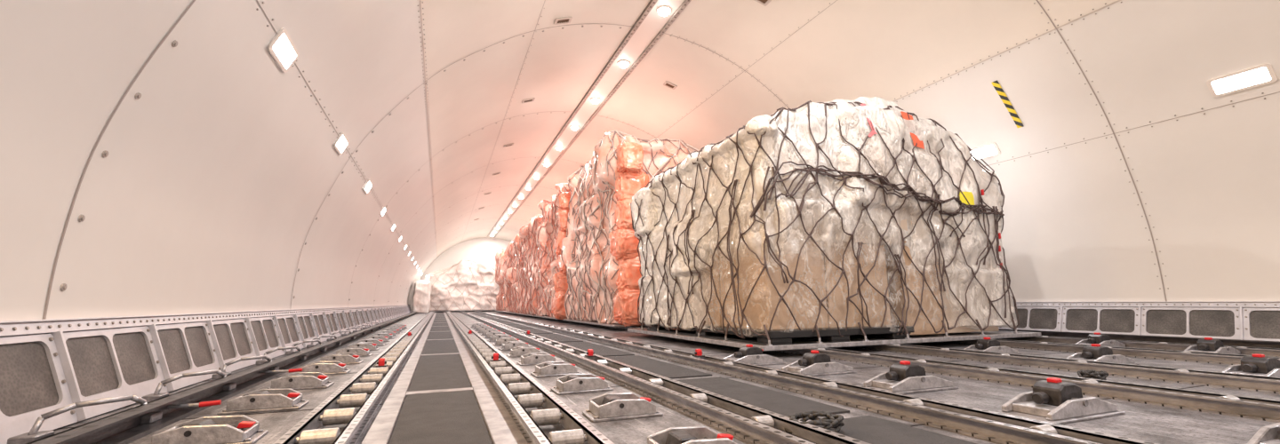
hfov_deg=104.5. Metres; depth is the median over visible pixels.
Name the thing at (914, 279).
cardboard box
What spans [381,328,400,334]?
lock
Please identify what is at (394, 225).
wall lamp
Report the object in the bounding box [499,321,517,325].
mat
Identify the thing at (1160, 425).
floor
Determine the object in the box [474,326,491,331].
lock
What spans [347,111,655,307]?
trim
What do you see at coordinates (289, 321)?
grille
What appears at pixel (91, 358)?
grille
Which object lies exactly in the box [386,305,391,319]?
vent panel
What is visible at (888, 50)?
ceiling
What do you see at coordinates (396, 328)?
lock
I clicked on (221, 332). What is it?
grille
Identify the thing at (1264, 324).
grille
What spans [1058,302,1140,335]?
vent panel
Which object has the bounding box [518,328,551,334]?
mat
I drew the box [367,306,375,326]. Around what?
vent panel
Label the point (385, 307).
vent panel
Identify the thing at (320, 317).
grille
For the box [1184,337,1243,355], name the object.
lock
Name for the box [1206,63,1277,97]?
wall lamp
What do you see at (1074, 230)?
wall
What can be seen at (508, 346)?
lock
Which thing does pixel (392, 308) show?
vent panel
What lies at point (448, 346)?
mat
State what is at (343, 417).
track
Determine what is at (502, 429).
edging
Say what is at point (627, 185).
sack
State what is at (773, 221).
cardboard box
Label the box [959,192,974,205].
tag
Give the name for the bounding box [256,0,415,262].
trim
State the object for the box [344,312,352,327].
grille
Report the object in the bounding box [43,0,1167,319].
trim
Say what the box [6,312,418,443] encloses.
rail
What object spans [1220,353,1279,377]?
lock
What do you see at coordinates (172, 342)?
grille
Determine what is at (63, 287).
trim
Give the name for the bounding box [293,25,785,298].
trim
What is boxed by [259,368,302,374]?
lever
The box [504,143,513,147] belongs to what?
ceiling vent
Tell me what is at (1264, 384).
track
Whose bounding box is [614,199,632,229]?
sack
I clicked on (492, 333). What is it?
lock
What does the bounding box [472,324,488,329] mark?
lock
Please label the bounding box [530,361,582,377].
lock
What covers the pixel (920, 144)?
label
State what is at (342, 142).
wall lamp
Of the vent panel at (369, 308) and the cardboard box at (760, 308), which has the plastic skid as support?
the cardboard box at (760, 308)
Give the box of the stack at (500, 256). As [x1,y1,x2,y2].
[494,250,507,311]
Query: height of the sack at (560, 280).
0.398 m
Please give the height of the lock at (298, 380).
0.054 m
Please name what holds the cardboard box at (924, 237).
on the cardboard box at (914, 279)
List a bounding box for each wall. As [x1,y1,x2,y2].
[0,0,437,416]
[420,238,511,311]
[894,0,1279,322]
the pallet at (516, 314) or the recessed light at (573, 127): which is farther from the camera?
the pallet at (516, 314)
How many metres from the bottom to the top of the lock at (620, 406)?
0.054 m
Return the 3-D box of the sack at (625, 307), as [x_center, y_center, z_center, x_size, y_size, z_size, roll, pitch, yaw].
[-0.089,0.983,5.705,0.418,0.446,0.328,3,-10,-21]
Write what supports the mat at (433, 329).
on the floor
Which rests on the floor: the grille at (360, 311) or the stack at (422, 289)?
the stack at (422, 289)
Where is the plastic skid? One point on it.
(777, 338)
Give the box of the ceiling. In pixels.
[420,0,1117,256]
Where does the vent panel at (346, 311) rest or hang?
attached to the wall at (210, 188)
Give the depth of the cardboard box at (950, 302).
3.67 m
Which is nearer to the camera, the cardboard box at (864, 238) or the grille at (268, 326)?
the grille at (268, 326)
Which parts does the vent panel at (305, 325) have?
post, frame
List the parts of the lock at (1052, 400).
plate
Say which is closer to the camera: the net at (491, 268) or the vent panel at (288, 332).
the vent panel at (288, 332)
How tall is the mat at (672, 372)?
0.006 m
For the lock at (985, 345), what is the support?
on the floor
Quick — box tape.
[991,80,1023,127]
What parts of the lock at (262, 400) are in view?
plate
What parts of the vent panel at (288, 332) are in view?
post, frame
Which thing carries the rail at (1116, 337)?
on the floor
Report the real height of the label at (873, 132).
0.285 m
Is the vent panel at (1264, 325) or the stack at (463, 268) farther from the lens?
the stack at (463, 268)
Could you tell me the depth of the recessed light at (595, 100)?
7.05 m
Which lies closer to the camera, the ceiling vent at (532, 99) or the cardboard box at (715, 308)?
the cardboard box at (715, 308)
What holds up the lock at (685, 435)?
on the floor
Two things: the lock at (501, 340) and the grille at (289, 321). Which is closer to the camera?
the grille at (289, 321)
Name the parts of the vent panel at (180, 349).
post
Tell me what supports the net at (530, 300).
on the stack at (522, 235)
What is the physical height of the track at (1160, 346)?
0.046 m
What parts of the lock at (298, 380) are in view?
plate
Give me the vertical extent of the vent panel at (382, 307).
0.292 m
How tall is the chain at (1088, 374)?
0.034 m
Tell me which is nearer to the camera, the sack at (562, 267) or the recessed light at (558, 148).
the sack at (562, 267)
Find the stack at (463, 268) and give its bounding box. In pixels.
[424,256,499,311]
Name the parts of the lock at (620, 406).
plate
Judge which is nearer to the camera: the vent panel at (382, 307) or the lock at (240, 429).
the lock at (240, 429)
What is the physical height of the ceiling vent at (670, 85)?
0.057 m
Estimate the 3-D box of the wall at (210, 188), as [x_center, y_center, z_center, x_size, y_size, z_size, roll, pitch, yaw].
[-4.407,0.729,9.337,0.830,2.260,25.000,3,-10,-22]
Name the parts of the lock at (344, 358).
plate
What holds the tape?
attached to the wall at (1074, 230)
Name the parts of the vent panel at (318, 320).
post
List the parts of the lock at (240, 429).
plate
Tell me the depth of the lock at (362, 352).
3.12 m
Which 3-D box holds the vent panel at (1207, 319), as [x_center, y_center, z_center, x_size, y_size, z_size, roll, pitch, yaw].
[3.798,0.700,3.439,0.126,0.292,0.511,3,-10,-22]
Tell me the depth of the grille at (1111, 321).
3.89 m
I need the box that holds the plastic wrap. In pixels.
[561,132,688,324]
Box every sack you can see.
[551,290,568,319]
[552,272,567,292]
[555,230,567,255]
[557,208,569,231]
[558,254,566,274]
[559,192,570,209]
[608,228,639,261]
[613,288,644,327]
[614,171,649,200]
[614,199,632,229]
[615,142,643,173]
[616,256,641,291]
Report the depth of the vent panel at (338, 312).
5.37 m
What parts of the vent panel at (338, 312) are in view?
post, frame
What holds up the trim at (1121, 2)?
attached to the wall at (1074, 230)
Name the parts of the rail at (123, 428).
tie down bracket, tie down bracket, tie down bracket, tie down bracket, tie down bracket, tie down bracket, tie down bracket, tie down bracket, tie down bracket, tie down bracket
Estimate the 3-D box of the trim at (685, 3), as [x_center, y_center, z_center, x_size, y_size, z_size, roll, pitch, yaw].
[-2.265,-1.020,11.526,0.044,0.022,22.500,3,-10,-22]
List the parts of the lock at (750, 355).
plate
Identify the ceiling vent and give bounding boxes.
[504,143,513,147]
[521,97,535,103]
[553,16,572,24]
[663,80,677,89]
[754,0,771,6]
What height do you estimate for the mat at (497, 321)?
0.006 m
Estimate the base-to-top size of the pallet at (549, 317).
0.020 m
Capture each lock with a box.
[150,415,268,443]
[216,388,309,415]
[266,372,334,390]
[300,361,351,375]
[320,352,363,364]
[336,347,372,357]
[347,342,379,351]
[357,338,385,346]
[365,336,390,342]
[371,333,394,338]
[376,330,398,335]
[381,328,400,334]
[384,327,403,331]
[388,325,406,329]
[392,324,407,328]
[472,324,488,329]
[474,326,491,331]
[477,328,495,333]
[480,329,500,335]
[483,331,504,338]
[488,334,511,342]
[493,337,519,345]
[498,341,528,351]
[506,346,540,357]
[516,352,557,366]
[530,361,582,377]
[550,374,613,395]
[582,392,663,423]
[647,426,737,443]
[722,344,785,366]
[781,350,856,376]
[864,360,958,394]
[962,337,1021,354]
[995,377,1125,424]
[1065,344,1139,365]
[1075,332,1127,347]
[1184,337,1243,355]
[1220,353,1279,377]
[1246,423,1279,443]
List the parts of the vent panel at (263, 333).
post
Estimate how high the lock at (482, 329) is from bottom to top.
0.054 m
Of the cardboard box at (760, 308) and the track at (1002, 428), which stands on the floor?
the track at (1002, 428)
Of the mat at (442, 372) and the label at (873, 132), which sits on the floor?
the mat at (442, 372)
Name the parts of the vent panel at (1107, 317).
post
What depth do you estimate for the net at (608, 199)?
6.48 m
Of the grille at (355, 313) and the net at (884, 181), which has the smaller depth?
the net at (884, 181)
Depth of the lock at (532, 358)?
2.64 m
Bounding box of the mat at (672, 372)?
[605,355,711,379]
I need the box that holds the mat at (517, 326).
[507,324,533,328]
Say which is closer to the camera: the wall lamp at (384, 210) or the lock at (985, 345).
the lock at (985, 345)
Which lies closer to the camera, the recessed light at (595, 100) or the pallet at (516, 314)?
the recessed light at (595, 100)
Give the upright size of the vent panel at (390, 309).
0.292 m
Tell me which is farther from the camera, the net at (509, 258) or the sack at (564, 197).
the net at (509, 258)
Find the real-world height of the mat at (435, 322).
0.006 m
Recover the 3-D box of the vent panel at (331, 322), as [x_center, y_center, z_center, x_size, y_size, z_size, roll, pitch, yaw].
[-3.050,1.000,4.906,0.126,0.292,0.511,3,-10,-22]
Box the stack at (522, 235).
[516,215,543,314]
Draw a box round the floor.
[51,311,1279,443]
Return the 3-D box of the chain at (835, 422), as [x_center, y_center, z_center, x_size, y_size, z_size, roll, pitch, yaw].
[0.422,0.491,1.210,0.164,0.034,0.109,3,-10,-22]
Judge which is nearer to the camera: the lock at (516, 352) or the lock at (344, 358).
the lock at (344, 358)
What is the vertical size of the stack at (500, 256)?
2.186 m
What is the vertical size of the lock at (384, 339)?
0.054 m
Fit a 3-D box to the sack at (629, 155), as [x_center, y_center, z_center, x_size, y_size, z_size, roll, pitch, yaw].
[-0.133,-0.748,5.961,0.302,0.403,0.339,2,-10,-17]
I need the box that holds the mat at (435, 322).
[432,320,447,323]
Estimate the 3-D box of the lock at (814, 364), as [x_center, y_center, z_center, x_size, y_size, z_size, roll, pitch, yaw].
[0.801,0.634,2.248,0.320,0.099,0.150,3,-10,-22]
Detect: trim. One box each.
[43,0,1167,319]
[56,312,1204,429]
[59,0,1168,291]
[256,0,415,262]
[256,1,414,259]
[290,23,789,305]
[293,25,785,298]
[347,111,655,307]
[349,113,647,300]
[405,316,473,397]
[417,1,436,237]
[419,0,437,256]
[462,0,545,239]
[486,0,651,237]
[487,0,657,237]
[493,0,691,238]
[651,0,837,142]
[893,0,1120,101]
[894,1,1122,102]
[982,91,1279,167]
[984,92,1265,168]
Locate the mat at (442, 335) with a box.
[426,331,453,340]
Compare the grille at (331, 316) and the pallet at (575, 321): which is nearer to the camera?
the grille at (331, 316)
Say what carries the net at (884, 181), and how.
on the plastic film cover
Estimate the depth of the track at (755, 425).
1.48 m
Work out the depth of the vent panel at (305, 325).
3.96 m
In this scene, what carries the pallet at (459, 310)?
on the floor
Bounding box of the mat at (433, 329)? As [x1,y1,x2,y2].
[430,326,449,331]
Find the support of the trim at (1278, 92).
attached to the wall at (1074, 230)
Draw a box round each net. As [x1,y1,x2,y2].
[424,260,499,310]
[494,248,507,311]
[503,233,522,312]
[515,214,542,314]
[534,183,570,318]
[561,130,699,324]
[630,100,1019,345]
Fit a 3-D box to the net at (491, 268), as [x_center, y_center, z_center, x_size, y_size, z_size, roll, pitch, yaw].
[-6.951,2.572,19.905,3.209,1.981,2.656,3,-10,-22]
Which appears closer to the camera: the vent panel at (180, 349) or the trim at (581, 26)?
the vent panel at (180, 349)
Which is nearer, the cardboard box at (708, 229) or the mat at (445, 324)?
the cardboard box at (708, 229)
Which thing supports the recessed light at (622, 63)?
attached to the ceiling light strip
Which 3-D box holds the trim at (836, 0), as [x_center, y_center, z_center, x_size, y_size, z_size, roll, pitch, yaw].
[-0.936,-0.867,11.001,0.004,0.002,25.000,3,-10,-22]
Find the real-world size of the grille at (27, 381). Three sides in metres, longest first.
0.440 x 0.178 x 0.004 m
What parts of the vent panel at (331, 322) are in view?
post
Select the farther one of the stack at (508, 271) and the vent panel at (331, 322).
the stack at (508, 271)
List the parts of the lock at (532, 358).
plate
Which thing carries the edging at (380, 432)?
on the floor
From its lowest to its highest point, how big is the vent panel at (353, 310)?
0.292 m
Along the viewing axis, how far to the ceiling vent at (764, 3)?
4.64 m
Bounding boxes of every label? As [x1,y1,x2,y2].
[860,104,877,136]
[900,111,924,149]
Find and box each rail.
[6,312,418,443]
[998,328,1279,348]
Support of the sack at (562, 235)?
attached to the stack at (543, 236)
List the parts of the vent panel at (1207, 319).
post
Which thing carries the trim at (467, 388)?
on the floor
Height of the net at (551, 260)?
2.462 m
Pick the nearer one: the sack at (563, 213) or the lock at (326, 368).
the lock at (326, 368)
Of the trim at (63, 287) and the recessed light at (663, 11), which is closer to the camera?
the trim at (63, 287)
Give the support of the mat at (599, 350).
on the floor
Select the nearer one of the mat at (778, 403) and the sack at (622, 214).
the mat at (778, 403)
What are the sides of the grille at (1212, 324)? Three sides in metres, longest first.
0.440 x 0.178 x 0.004 m
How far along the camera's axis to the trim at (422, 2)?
4.65 m
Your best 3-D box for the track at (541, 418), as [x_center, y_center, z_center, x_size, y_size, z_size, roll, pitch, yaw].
[-3.482,1.835,9.310,0.136,0.050,19.700,3,-10,-22]
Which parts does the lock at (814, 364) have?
plate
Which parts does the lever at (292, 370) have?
lever arm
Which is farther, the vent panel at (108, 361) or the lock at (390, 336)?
the lock at (390, 336)
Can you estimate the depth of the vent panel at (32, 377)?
1.30 m
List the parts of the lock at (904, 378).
plate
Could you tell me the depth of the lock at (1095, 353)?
2.40 m
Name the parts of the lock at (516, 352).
plate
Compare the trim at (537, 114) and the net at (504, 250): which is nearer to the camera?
the trim at (537, 114)
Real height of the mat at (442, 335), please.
0.006 m
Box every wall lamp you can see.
[267,27,299,72]
[333,132,349,155]
[362,178,373,194]
[379,206,386,217]
[390,223,396,231]
[971,142,1000,160]
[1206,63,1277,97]
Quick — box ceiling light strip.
[488,0,684,237]
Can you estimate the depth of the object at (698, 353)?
2.56 m
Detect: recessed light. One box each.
[554,145,562,151]
[570,125,579,130]
[590,97,600,103]
[617,59,629,68]
[656,5,671,16]
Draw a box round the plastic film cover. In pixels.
[630,96,1017,331]
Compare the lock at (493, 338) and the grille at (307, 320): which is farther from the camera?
the lock at (493, 338)
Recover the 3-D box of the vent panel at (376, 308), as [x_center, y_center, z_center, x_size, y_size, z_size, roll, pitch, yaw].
[-4.553,1.613,8.632,0.126,0.292,0.511,3,-10,-22]
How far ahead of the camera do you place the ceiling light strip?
6.59 m
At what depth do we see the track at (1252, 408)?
1.65 m
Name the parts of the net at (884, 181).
tie cord, tie cord, tie cord, tie cord, tie cord, tie cord, tie cord, tie cord, tie cord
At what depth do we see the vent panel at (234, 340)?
2.56 m
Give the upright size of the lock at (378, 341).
0.054 m
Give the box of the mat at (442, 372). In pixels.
[408,354,471,391]
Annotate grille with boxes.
[0,343,58,416]
[65,333,155,397]
[157,327,212,374]
[213,322,250,360]
[250,320,278,351]
[277,318,298,343]
[297,316,314,339]
[313,315,327,335]
[326,314,337,332]
[336,313,345,329]
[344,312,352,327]
[352,312,359,325]
[358,311,364,324]
[1002,309,1057,329]
[1066,309,1135,333]
[1146,310,1234,336]
[1249,311,1279,339]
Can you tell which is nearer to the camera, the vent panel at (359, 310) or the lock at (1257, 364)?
the lock at (1257, 364)
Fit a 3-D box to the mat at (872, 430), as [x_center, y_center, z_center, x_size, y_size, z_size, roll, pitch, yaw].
[0.678,0.480,0.985,0.230,0.006,0.780,3,-10,-22]
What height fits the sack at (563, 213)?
0.495 m
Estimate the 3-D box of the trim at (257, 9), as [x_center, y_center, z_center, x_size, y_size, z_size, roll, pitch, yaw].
[-3.680,-0.004,7.313,0.024,0.042,15.739,3,-10,-22]
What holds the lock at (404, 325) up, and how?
on the floor
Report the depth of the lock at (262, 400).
1.54 m
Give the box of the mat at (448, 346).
[421,339,457,354]
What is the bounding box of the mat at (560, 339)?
[535,333,583,343]
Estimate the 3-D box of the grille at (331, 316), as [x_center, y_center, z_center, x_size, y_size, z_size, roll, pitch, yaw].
[-3.062,1.000,4.903,0.004,0.178,0.440,-18,-2,-23]
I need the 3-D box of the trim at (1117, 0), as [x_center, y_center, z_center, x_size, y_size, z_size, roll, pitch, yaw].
[-0.057,-0.149,11.237,0.007,0.007,25.000,3,-10,-22]
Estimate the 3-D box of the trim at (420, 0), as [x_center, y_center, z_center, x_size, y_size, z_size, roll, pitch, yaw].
[-4.031,-0.364,9.669,0.007,0.007,25.000,3,-10,-22]
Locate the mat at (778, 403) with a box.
[676,376,849,416]
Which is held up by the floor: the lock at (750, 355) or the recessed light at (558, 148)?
the lock at (750, 355)
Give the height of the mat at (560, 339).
0.006 m
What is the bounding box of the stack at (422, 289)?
[412,280,431,313]
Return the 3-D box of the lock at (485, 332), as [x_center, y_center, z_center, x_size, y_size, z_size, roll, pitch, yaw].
[-1.550,1.148,5.163,0.210,0.054,0.120,3,-10,-19]
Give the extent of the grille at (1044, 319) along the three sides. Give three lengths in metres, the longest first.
0.440 x 0.178 x 0.004 m
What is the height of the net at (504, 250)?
2.204 m
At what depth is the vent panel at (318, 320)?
4.43 m
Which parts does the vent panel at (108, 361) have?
post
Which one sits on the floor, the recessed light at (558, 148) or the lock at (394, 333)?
the lock at (394, 333)
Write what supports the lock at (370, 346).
on the floor
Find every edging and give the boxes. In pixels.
[360,312,436,443]
[443,312,527,443]
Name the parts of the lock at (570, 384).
plate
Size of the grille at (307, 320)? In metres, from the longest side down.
0.440 x 0.178 x 0.004 m
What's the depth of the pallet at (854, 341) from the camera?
3.33 m
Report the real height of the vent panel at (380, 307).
0.292 m
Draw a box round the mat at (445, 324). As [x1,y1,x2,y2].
[432,322,447,327]
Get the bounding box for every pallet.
[429,310,496,311]
[516,313,535,316]
[534,315,557,319]
[563,319,646,327]
[627,328,1041,351]
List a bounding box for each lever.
[130,400,221,409]
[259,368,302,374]
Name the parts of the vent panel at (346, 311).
post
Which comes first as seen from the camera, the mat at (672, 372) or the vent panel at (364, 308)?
the mat at (672, 372)
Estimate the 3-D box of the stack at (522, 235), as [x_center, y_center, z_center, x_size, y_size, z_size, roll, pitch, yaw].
[-1.690,1.083,12.177,2.395,2.335,2.655,3,-10,-22]
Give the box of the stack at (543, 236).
[533,184,572,317]
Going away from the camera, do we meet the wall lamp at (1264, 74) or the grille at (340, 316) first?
the wall lamp at (1264, 74)
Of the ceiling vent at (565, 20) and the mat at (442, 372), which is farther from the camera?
the ceiling vent at (565, 20)
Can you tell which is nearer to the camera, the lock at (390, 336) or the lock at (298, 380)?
the lock at (298, 380)
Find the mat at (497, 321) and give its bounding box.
[491,320,507,322]
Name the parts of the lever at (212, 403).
lever arm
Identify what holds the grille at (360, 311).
attached to the vent panel at (359, 310)
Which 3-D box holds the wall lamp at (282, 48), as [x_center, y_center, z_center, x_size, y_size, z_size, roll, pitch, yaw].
[-1.677,-0.805,2.336,0.059,0.116,0.270,3,-10,-22]
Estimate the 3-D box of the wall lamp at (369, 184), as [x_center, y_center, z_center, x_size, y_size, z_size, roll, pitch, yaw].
[-2.772,-0.358,5.049,0.059,0.116,0.270,3,-10,-22]
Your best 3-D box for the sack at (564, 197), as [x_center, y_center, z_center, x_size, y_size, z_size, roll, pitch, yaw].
[-1.206,-0.327,8.329,0.297,0.340,0.285,0,-9,-3]
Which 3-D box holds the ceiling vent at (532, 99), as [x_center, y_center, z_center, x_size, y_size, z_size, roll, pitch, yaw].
[-1.515,-1.648,6.718,0.165,0.070,0.100,3,-10,-22]
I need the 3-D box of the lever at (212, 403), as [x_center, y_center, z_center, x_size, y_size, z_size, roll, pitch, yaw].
[-1.377,0.561,1.476,0.200,0.040,0.040,4,-10,-24]
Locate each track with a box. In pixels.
[272,312,434,443]
[445,311,614,443]
[459,311,870,443]
[474,311,1158,443]
[501,312,1279,423]
[846,344,1279,393]
[939,338,1279,365]
[993,336,1279,357]
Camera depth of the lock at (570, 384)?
1.82 m
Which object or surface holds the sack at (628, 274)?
attached to the plastic wrap
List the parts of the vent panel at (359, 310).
post, frame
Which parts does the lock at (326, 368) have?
plate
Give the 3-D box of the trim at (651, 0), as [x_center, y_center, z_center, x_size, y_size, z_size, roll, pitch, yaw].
[-2.569,-1.046,11.407,0.012,0.004,22.500,3,-10,-22]
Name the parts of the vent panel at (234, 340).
post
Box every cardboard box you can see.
[676,190,716,251]
[696,248,721,327]
[716,202,834,248]
[719,240,828,330]
[822,242,891,328]
[832,192,907,247]
[884,240,944,335]
[904,200,944,247]
[936,248,999,333]
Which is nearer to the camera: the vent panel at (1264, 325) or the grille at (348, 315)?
the vent panel at (1264, 325)
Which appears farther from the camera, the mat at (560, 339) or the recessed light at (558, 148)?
the recessed light at (558, 148)
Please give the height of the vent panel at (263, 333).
0.292 m
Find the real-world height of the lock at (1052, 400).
0.099 m
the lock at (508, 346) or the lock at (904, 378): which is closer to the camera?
the lock at (904, 378)
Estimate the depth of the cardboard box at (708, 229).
3.74 m
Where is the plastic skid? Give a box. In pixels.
[644,323,914,345]
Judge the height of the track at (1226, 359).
0.046 m
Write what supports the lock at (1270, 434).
on the floor
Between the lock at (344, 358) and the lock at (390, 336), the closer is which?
the lock at (344, 358)
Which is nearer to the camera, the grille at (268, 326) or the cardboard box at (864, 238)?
the grille at (268, 326)
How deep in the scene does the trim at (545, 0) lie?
6.05 m
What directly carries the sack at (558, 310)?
attached to the stack at (543, 236)
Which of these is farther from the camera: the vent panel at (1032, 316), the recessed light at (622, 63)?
the recessed light at (622, 63)
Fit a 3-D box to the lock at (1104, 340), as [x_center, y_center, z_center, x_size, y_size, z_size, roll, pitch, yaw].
[2.990,0.772,3.228,0.320,0.099,0.150,3,-10,-21]
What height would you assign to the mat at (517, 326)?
0.006 m
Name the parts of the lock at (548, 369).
plate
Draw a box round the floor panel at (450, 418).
[389,391,491,443]
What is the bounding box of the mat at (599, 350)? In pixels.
[561,341,634,357]
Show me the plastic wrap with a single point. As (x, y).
(660, 158)
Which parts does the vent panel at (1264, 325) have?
post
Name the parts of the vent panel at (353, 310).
post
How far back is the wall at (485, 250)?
21.67 m
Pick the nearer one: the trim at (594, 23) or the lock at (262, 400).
the lock at (262, 400)
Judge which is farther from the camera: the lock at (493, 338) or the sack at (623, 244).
the sack at (623, 244)
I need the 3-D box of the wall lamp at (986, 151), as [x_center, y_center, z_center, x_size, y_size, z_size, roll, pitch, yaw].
[3.118,-0.632,4.504,0.070,0.111,0.270,3,-10,-22]
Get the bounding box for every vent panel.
[0,319,77,443]
[49,315,167,422]
[147,312,221,392]
[206,312,257,372]
[244,310,284,360]
[272,309,303,354]
[292,309,318,348]
[309,308,330,342]
[322,308,340,338]
[333,307,349,335]
[342,307,355,332]
[349,307,361,330]
[356,306,367,328]
[361,306,371,327]
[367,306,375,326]
[370,306,379,324]
[375,306,382,323]
[377,305,385,322]
[381,305,388,321]
[384,305,390,320]
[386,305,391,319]
[388,305,394,319]
[391,305,396,318]
[998,302,1062,331]
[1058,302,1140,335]
[1137,301,1240,339]
[1239,301,1279,341]
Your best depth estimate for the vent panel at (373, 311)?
8.17 m
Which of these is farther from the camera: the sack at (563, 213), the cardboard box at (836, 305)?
the sack at (563, 213)
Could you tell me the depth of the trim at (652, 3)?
6.55 m
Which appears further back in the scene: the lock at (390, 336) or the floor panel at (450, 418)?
the lock at (390, 336)
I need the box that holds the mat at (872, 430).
[815,416,976,443]

